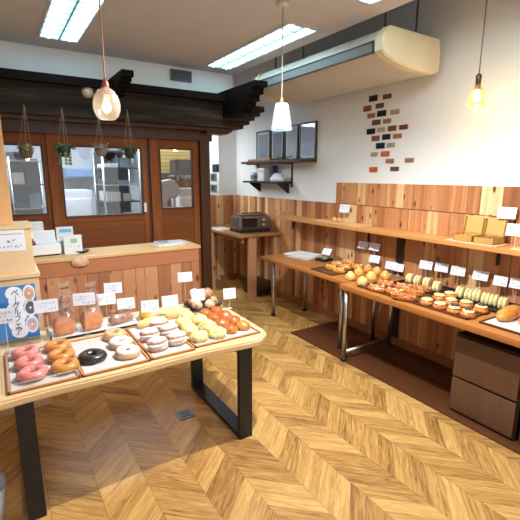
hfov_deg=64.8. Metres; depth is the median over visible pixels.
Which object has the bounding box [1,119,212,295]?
door frame
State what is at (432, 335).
wood paneling
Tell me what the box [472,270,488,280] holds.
price card
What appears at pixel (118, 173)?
rack
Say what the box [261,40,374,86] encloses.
air vent
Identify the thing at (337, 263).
roll
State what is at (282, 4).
pendant lamp
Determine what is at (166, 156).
wall
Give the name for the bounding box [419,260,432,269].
price card
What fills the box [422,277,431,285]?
sandwich
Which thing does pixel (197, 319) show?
bun
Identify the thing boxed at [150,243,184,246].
magazine
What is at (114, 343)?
bagel
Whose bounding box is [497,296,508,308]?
sandwich
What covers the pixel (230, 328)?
bun
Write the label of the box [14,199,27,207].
tin
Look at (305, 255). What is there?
paper
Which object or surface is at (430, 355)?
baseboard
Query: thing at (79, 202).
refrigerator
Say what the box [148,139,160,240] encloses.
trim
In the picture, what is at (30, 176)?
tin
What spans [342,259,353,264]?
roll
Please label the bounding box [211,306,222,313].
bun
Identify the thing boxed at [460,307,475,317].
bun
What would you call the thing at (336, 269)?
roll
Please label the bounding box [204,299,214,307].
bun
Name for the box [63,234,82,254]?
sign
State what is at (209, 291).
bun
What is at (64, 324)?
bread
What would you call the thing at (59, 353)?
bagel
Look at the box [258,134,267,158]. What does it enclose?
picture
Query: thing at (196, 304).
bun
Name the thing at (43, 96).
timber beam
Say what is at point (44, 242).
brochure holder
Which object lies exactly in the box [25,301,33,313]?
print
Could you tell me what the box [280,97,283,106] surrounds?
socket
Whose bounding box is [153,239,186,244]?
magazine
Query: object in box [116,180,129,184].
tub
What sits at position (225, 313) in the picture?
bun
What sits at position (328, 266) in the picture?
roll
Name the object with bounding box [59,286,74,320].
plastic bag
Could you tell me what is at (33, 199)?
tub
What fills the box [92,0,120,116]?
pendant lamp
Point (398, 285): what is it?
bread
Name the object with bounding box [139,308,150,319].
roll
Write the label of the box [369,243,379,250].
price card
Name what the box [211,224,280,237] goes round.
countertop
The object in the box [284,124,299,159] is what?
picture frame
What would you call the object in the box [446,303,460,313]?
bun
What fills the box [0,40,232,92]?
wall header
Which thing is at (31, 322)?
print
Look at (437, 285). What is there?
sandwich
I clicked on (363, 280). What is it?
bun
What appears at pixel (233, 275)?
baseboard
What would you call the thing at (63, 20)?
recessed light
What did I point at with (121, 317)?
bread
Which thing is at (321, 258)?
pack
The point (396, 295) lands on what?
loaf
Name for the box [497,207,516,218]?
price card
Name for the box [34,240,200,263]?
countertop
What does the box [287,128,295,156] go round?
picture
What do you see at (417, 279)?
sandwich
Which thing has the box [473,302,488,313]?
bun
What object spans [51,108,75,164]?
hanging plant
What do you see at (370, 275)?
bun
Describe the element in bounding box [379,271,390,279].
bun
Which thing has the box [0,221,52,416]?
display case
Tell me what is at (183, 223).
door
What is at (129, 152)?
hanging plant
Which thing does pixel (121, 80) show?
rafter
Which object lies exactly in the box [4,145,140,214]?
wall
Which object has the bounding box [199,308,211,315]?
bun
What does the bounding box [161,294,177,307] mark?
price card
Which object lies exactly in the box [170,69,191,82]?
air vent
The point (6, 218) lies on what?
wooden post
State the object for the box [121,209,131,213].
tub
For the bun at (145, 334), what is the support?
on the serving tray at (134, 331)
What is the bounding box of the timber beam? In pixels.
[0,67,263,135]
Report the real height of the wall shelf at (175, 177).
0.080 m
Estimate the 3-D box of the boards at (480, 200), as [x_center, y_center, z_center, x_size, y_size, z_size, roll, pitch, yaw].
[2.091,-0.347,2.632,0.024,0.220,4.607,-7,14,-32]
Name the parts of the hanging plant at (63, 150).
cord, pot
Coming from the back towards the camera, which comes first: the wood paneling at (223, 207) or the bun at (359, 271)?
the wood paneling at (223, 207)
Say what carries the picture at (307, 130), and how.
attached to the picture frame at (307, 130)
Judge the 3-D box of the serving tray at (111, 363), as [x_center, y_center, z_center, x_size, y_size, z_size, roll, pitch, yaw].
[-0.873,0.518,2.336,0.347,0.014,0.505,-7,14,-32]
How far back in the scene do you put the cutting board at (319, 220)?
4.23 m
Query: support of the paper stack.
on the table at (226, 234)
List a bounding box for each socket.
[101,78,108,94]
[175,408,194,420]
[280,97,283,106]
[475,73,481,89]
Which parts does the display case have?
lid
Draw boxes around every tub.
[11,172,24,183]
[26,193,40,207]
[97,163,117,167]
[99,191,120,201]
[112,157,131,167]
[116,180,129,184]
[121,192,131,200]
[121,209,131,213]
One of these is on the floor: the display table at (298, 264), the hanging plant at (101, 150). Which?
the display table at (298, 264)
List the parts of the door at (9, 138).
rail, panel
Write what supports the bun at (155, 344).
on the serving tray at (134, 331)
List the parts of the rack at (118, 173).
post, post, post, post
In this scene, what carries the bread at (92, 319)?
on the tray at (79, 332)
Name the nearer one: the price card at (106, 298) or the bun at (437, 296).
the price card at (106, 298)
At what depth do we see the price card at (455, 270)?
3.34 m
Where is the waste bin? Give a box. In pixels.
[0,472,6,519]
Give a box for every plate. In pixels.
[184,300,221,310]
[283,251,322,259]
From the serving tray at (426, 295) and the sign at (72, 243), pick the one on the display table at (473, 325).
the serving tray at (426, 295)
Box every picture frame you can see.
[256,130,270,158]
[271,128,284,159]
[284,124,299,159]
[299,121,317,158]
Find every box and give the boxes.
[258,168,269,180]
[453,216,486,241]
[473,218,508,244]
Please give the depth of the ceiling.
3.12 m
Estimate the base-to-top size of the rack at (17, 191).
1.850 m
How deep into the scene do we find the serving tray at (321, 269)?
4.04 m
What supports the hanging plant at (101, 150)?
hanging from the timber beam
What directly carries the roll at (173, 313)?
on the display table at (240, 424)
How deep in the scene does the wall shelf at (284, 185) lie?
5.28 m
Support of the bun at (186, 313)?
on the serving tray at (252, 331)
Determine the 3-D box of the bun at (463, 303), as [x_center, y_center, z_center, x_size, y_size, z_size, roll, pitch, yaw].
[1.478,0.311,2.941,0.103,0.050,0.097,10,15,40]
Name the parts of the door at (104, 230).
rail, panel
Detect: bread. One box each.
[49,304,75,335]
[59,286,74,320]
[80,304,103,330]
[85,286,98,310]
[108,309,134,324]
[368,284,385,291]
[377,279,394,286]
[385,287,404,293]
[394,282,411,288]
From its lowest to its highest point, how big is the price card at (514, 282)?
0.197 m
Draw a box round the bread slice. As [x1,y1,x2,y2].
[342,218,349,222]
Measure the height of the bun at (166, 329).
0.077 m
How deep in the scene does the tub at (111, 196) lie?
5.47 m
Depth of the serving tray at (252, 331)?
2.54 m
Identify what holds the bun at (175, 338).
on the serving tray at (134, 331)
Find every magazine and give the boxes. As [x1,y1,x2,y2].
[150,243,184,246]
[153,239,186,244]
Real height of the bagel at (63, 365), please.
0.041 m
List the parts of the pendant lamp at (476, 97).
bulb, cord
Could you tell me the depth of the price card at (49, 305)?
2.39 m
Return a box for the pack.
[315,255,332,261]
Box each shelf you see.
[9,160,41,162]
[12,184,43,185]
[15,205,45,209]
[93,150,137,152]
[94,167,137,168]
[96,184,138,185]
[97,199,139,202]
[168,175,190,180]
[241,159,316,186]
[243,181,290,192]
[275,215,519,265]
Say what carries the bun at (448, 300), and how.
on the serving tray at (426, 295)
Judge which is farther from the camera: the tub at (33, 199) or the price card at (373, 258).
the tub at (33, 199)
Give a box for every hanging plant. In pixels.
[15,104,34,157]
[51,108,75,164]
[90,117,107,156]
[118,110,139,165]
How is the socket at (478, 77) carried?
attached to the pendant lamp at (476, 97)
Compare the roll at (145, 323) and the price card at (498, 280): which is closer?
the roll at (145, 323)
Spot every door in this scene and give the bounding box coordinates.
[2,132,54,320]
[45,134,150,293]
[157,139,201,288]
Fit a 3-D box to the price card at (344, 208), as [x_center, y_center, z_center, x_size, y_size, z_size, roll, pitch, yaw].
[0.902,-0.494,4.380,0.032,0.196,0.120,-11,16,-43]
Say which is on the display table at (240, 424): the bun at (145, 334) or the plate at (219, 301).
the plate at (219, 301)
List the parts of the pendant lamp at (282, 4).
bulb, cord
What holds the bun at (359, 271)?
on the display table at (298, 264)
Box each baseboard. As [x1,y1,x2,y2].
[221,273,235,279]
[236,273,453,368]
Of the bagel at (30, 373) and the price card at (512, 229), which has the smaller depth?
the bagel at (30, 373)
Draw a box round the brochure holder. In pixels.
[30,221,61,256]
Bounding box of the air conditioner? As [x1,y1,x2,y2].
[254,0,439,104]
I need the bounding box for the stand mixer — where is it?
[162,179,179,207]
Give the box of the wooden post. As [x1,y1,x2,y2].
[0,118,12,224]
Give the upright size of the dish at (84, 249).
0.022 m
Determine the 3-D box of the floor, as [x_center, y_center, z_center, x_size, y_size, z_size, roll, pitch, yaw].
[-1.182,1.188,2.508,6.400,0.050,9.400,-7,14,-32]
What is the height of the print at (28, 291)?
0.075 m
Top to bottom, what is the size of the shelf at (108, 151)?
0.015 m
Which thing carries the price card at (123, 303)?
on the display table at (240, 424)
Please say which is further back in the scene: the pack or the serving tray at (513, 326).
the pack
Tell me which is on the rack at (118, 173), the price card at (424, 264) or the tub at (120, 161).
the tub at (120, 161)
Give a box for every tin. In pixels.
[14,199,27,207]
[23,170,40,183]
[98,179,116,184]
[100,206,120,214]
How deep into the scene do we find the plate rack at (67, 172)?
6.08 m
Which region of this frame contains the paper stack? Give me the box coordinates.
[211,227,229,229]
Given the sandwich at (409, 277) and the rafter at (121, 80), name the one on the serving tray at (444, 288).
the sandwich at (409, 277)
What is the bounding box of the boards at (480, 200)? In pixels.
[336,183,519,217]
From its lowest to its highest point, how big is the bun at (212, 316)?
0.052 m
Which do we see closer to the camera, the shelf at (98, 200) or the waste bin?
the waste bin
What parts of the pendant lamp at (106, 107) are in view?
cord, bulb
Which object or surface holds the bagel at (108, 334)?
on the serving tray at (111, 363)
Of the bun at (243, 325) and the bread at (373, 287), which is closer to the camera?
the bun at (243, 325)
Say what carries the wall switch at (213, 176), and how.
attached to the wall at (222, 149)
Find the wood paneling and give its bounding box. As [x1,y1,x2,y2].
[236,195,519,359]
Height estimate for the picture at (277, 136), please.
0.315 m
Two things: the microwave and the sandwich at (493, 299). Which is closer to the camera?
the sandwich at (493, 299)
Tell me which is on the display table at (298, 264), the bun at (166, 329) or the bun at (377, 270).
the bun at (377, 270)
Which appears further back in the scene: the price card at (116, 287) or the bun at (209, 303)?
the bun at (209, 303)
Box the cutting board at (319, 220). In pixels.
[314,219,370,226]
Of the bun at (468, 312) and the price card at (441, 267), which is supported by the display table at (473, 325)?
the price card at (441, 267)
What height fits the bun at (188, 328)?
0.063 m
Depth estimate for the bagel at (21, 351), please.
2.23 m
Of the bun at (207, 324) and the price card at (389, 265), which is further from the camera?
the price card at (389, 265)
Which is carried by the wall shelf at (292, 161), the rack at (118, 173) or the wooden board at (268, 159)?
the wooden board at (268, 159)
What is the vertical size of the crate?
0.200 m
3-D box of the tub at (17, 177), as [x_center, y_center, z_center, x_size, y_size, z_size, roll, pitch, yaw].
[-2.969,-1.002,5.023,0.115,0.139,0.450,-7,14,-32]
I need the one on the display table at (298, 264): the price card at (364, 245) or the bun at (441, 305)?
the price card at (364, 245)
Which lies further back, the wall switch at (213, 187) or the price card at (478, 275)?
the wall switch at (213, 187)
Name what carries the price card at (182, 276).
on the display table at (240, 424)
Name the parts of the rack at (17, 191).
post, post, post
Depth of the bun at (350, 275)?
3.70 m
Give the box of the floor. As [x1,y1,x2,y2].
[0,278,519,519]
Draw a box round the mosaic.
[363,93,413,171]
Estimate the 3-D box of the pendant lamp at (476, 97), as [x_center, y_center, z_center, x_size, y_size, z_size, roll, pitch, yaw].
[1.490,-1.587,2.719,0.118,1.087,0.118,8,14,34]
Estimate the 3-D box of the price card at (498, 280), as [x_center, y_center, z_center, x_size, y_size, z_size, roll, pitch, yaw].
[1.800,0.217,3.080,0.032,0.195,0.095,-10,16,-42]
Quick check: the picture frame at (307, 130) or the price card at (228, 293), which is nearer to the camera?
the price card at (228, 293)
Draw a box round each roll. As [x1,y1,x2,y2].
[137,317,167,328]
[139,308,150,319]
[165,308,190,317]
[325,264,335,269]
[331,261,341,266]
[333,267,344,272]
[339,263,350,269]
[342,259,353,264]
[351,263,362,268]
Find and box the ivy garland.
[272,156,302,159]
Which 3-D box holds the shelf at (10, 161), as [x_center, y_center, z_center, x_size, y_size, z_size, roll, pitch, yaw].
[-2.897,-1.212,5.039,0.358,0.015,0.550,-7,14,-32]
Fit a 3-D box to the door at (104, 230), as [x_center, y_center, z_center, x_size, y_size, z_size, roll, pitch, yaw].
[-1.639,-0.267,4.349,0.956,2.010,0.048,-7,14,-32]
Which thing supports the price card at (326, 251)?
on the display table at (298, 264)
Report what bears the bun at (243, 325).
on the serving tray at (252, 331)
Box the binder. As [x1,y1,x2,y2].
[271,166,277,176]
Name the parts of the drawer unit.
drawer, drawer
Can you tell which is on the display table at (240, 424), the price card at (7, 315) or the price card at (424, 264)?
the price card at (7, 315)
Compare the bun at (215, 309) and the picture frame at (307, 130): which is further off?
the picture frame at (307, 130)
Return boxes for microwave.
[170,160,190,174]
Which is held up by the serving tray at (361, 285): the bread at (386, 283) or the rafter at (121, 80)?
the bread at (386, 283)
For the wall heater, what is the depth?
5.62 m
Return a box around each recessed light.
[37,0,106,42]
[205,22,318,69]
[354,0,382,5]
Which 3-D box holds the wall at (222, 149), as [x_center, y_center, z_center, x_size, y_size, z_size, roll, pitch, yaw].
[-0.798,-1.378,6.889,0.420,3.200,1.300,-7,14,-32]
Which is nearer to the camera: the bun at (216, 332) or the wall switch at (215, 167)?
the bun at (216, 332)
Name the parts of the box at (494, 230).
lid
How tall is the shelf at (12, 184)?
0.015 m
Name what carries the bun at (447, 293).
on the serving tray at (444, 288)
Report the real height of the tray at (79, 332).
0.018 m
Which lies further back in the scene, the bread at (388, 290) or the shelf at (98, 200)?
the shelf at (98, 200)
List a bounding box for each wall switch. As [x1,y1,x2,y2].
[210,173,216,180]
[210,184,216,191]
[212,164,218,171]
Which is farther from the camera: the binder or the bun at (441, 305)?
the binder
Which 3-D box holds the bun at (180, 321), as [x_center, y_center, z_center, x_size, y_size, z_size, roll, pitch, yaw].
[-0.511,0.407,2.704,0.123,0.062,0.117,-8,14,-35]
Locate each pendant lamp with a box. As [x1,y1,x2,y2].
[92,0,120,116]
[276,0,291,127]
[472,0,486,101]
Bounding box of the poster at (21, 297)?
[0,283,39,341]
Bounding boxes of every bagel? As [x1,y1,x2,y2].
[11,345,39,358]
[13,354,43,369]
[16,365,48,381]
[44,339,70,351]
[47,348,74,361]
[50,357,79,373]
[77,348,106,364]
[103,328,125,340]
[108,336,133,349]
[115,344,140,359]
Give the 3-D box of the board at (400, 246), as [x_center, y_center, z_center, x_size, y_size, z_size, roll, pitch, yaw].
[1.326,0.258,3.951,0.016,1.020,0.080,-7,14,-32]
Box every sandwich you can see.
[405,273,414,282]
[413,275,422,284]
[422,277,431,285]
[432,281,441,291]
[455,286,464,297]
[463,288,473,299]
[471,289,481,301]
[480,292,490,304]
[488,294,499,306]
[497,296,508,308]
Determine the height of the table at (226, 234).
0.900 m
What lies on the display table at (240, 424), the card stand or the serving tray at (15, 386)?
the serving tray at (15, 386)
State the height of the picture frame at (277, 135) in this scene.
0.405 m
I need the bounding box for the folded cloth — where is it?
[270,173,283,181]
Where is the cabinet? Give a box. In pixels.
[171,187,191,206]
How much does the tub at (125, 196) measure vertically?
0.106 m
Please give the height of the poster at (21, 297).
0.351 m
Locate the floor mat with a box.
[291,321,519,454]
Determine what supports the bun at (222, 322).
on the serving tray at (252, 331)
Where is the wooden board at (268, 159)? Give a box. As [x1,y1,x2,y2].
[248,158,278,161]
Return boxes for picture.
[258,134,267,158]
[273,132,281,157]
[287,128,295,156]
[302,125,313,155]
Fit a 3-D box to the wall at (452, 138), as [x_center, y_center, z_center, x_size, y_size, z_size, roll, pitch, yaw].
[1.805,-0.602,3.174,0.120,3.200,7.900,-7,14,-32]
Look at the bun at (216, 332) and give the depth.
2.51 m
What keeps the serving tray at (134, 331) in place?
on the display table at (240, 424)
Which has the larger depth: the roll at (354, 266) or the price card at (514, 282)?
the roll at (354, 266)
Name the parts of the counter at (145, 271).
rail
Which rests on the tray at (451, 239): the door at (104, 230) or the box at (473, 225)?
the box at (473, 225)
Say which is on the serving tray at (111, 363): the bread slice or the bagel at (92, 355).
the bagel at (92, 355)
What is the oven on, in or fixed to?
on the table at (226, 234)
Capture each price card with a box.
[0,307,15,323]
[33,298,57,325]
[72,292,94,305]
[96,292,115,305]
[104,282,121,304]
[117,297,134,309]
[141,299,158,312]
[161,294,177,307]
[178,272,191,281]
[191,288,204,301]
[223,288,235,298]
[322,248,331,254]
[339,204,349,212]
[357,241,368,248]
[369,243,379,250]
[369,255,379,263]
[385,261,396,269]
[393,263,403,271]
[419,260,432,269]
[434,262,448,272]
[450,266,465,276]
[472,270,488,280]
[492,275,508,286]
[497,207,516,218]
[505,223,519,236]
[509,277,519,288]
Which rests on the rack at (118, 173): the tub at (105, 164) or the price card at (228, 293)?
the tub at (105, 164)
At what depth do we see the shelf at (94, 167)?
5.38 m
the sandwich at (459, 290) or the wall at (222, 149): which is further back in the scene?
the wall at (222, 149)
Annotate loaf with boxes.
[391,291,417,301]
[400,287,424,296]
[409,283,432,292]
[495,304,519,321]
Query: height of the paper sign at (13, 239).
0.150 m
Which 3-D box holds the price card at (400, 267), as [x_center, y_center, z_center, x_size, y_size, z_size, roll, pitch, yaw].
[1.307,0.091,3.881,0.032,0.114,0.115,-10,16,-42]
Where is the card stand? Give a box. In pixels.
[56,226,72,252]
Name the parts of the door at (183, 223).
rail, panel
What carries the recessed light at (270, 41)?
in the ceiling
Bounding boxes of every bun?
[139,327,158,342]
[147,336,168,352]
[150,318,167,331]
[159,323,178,337]
[167,330,186,345]
[175,317,191,328]
[177,310,193,319]
[180,323,198,335]
[187,298,192,306]
[189,330,208,342]
[191,314,206,325]
[192,301,202,308]
[198,319,216,331]
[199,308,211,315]
[204,288,212,297]
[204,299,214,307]
[207,313,220,321]
[208,296,217,304]
[208,325,226,338]
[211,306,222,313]
[215,317,228,326]
[219,310,231,318]
[224,323,237,333]
[227,315,239,324]
[236,320,249,330]
[345,271,355,280]
[354,267,363,275]
[357,276,367,284]
[363,265,372,272]
[366,271,376,280]
[372,266,381,274]
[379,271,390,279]
[420,297,433,305]
[432,292,445,300]
[432,301,446,309]
[444,291,456,297]
[444,297,457,304]
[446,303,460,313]
[458,299,473,307]
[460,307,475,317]
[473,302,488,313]
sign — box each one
[0,229,25,251]
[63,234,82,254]
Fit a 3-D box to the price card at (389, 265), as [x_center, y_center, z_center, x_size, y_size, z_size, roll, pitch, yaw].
[1.254,0.077,3.924,0.032,0.123,0.115,-10,16,-42]
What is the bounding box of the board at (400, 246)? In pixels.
[391,238,404,337]
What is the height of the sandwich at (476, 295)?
0.084 m
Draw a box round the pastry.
[333,256,342,261]
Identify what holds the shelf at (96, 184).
attached to the rack at (118, 173)
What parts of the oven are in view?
plate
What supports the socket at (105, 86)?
attached to the pendant lamp at (106, 107)
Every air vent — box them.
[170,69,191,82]
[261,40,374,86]
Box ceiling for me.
[0,0,412,74]
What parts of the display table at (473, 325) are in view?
leg, foot rail, leg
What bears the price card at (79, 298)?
on the display table at (240, 424)
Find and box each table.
[0,304,266,519]
[211,224,280,301]
[261,254,390,348]
[339,274,519,361]
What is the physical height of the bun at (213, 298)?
0.069 m
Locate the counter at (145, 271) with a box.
[34,240,200,327]
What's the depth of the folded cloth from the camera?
5.21 m
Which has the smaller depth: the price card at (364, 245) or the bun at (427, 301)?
the bun at (427, 301)
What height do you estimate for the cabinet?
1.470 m
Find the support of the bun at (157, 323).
on the serving tray at (134, 331)
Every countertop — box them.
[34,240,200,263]
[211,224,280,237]
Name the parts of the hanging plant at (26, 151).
cord, pot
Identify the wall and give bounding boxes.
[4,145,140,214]
[160,149,190,206]
[209,74,236,279]
[235,0,519,218]
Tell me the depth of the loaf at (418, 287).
3.31 m
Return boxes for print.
[24,287,33,299]
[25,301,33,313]
[27,318,36,329]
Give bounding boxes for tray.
[5,346,80,395]
[47,316,138,339]
[69,330,150,377]
[126,326,195,360]
[168,309,259,348]
[311,265,363,275]
[357,281,394,296]
[393,279,519,312]
[402,293,489,319]
[446,238,509,247]
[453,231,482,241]
[473,233,504,244]
[479,316,519,334]
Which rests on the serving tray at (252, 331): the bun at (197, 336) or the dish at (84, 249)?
the bun at (197, 336)
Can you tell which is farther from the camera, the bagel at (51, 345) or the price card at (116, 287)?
the price card at (116, 287)
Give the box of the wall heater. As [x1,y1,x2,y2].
[6,152,26,158]
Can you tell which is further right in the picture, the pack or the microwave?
the pack
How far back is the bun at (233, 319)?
2.74 m
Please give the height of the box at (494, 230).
0.179 m
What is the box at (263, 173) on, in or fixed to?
on the wall shelf at (284, 185)
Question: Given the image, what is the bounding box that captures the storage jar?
[250,172,256,180]
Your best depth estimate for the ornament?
3.56 m
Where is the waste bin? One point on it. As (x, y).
(3, 481)
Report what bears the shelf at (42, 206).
attached to the rack at (17, 191)
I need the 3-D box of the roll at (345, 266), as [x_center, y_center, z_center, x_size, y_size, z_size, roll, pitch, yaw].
[0.853,0.065,4.118,0.128,0.051,0.061,7,13,29]
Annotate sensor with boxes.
[81,87,93,97]
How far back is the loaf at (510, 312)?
2.65 m
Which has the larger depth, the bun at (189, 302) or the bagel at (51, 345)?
the bun at (189, 302)
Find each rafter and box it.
[109,69,133,96]
[218,80,267,118]
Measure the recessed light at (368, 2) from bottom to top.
0.022 m
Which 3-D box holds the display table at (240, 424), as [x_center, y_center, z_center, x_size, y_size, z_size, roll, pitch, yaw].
[-1.030,0.831,2.482,2.105,0.660,0.944,-7,14,-32]
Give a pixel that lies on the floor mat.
(427, 381)
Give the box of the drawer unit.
[449,330,519,440]
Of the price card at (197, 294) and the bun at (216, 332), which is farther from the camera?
the price card at (197, 294)
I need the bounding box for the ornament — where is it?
[71,257,88,267]
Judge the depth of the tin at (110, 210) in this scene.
5.53 m
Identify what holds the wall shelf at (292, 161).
attached to the wall at (452, 138)
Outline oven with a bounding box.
[230,212,269,232]
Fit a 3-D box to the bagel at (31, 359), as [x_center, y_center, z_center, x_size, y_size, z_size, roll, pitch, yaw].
[-1.202,0.527,2.134,0.139,0.040,0.139,-3,12,-17]
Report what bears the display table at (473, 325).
on the floor mat
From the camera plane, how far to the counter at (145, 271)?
3.84 m
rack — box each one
[5,157,45,213]
[63,168,93,177]
[92,149,141,214]
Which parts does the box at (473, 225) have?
lid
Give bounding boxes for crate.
[243,276,270,295]
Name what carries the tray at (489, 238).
on the box at (494, 230)
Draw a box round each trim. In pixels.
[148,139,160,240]
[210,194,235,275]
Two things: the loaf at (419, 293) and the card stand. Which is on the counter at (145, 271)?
the card stand
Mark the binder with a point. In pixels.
(274, 169)
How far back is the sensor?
3.69 m
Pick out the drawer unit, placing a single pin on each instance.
(485, 385)
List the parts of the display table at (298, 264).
leg, leg, leg, leg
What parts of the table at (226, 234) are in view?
leg, leg, leg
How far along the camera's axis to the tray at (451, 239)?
3.02 m
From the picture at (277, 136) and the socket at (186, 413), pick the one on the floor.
the socket at (186, 413)
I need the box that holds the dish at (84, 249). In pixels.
[75,248,89,252]
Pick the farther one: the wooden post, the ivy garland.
the ivy garland
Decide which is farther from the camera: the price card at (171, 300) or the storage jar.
the storage jar
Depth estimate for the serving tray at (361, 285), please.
3.45 m
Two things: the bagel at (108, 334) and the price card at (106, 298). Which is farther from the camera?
the price card at (106, 298)
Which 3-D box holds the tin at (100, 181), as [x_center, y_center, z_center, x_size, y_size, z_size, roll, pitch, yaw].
[-2.083,-1.069,5.588,0.141,0.073,0.450,-7,14,-32]
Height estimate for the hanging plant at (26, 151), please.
0.454 m
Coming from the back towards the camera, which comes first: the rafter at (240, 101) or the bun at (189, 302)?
the rafter at (240, 101)
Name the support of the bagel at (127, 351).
on the serving tray at (111, 363)
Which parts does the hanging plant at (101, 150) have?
cord, pot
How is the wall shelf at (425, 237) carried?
attached to the wall at (452, 138)
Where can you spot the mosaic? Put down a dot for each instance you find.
(386, 96)
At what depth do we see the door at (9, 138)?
3.95 m
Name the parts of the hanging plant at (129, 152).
cord, pot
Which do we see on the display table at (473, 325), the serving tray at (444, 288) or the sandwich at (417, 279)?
the serving tray at (444, 288)
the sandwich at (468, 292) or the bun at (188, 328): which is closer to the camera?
the bun at (188, 328)
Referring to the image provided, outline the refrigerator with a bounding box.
[64,189,93,215]
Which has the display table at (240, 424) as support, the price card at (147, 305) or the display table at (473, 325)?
the price card at (147, 305)
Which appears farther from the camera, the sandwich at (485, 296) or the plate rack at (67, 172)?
the plate rack at (67, 172)
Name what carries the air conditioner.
hanging from the ceiling slab
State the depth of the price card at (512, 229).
2.84 m
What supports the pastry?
on the display table at (298, 264)
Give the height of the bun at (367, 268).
0.076 m
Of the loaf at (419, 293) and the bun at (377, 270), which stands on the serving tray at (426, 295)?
the loaf at (419, 293)
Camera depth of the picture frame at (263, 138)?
5.61 m
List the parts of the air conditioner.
hanging rod, hanging rod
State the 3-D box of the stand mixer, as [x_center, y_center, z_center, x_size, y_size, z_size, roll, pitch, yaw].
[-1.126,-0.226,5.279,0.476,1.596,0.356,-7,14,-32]

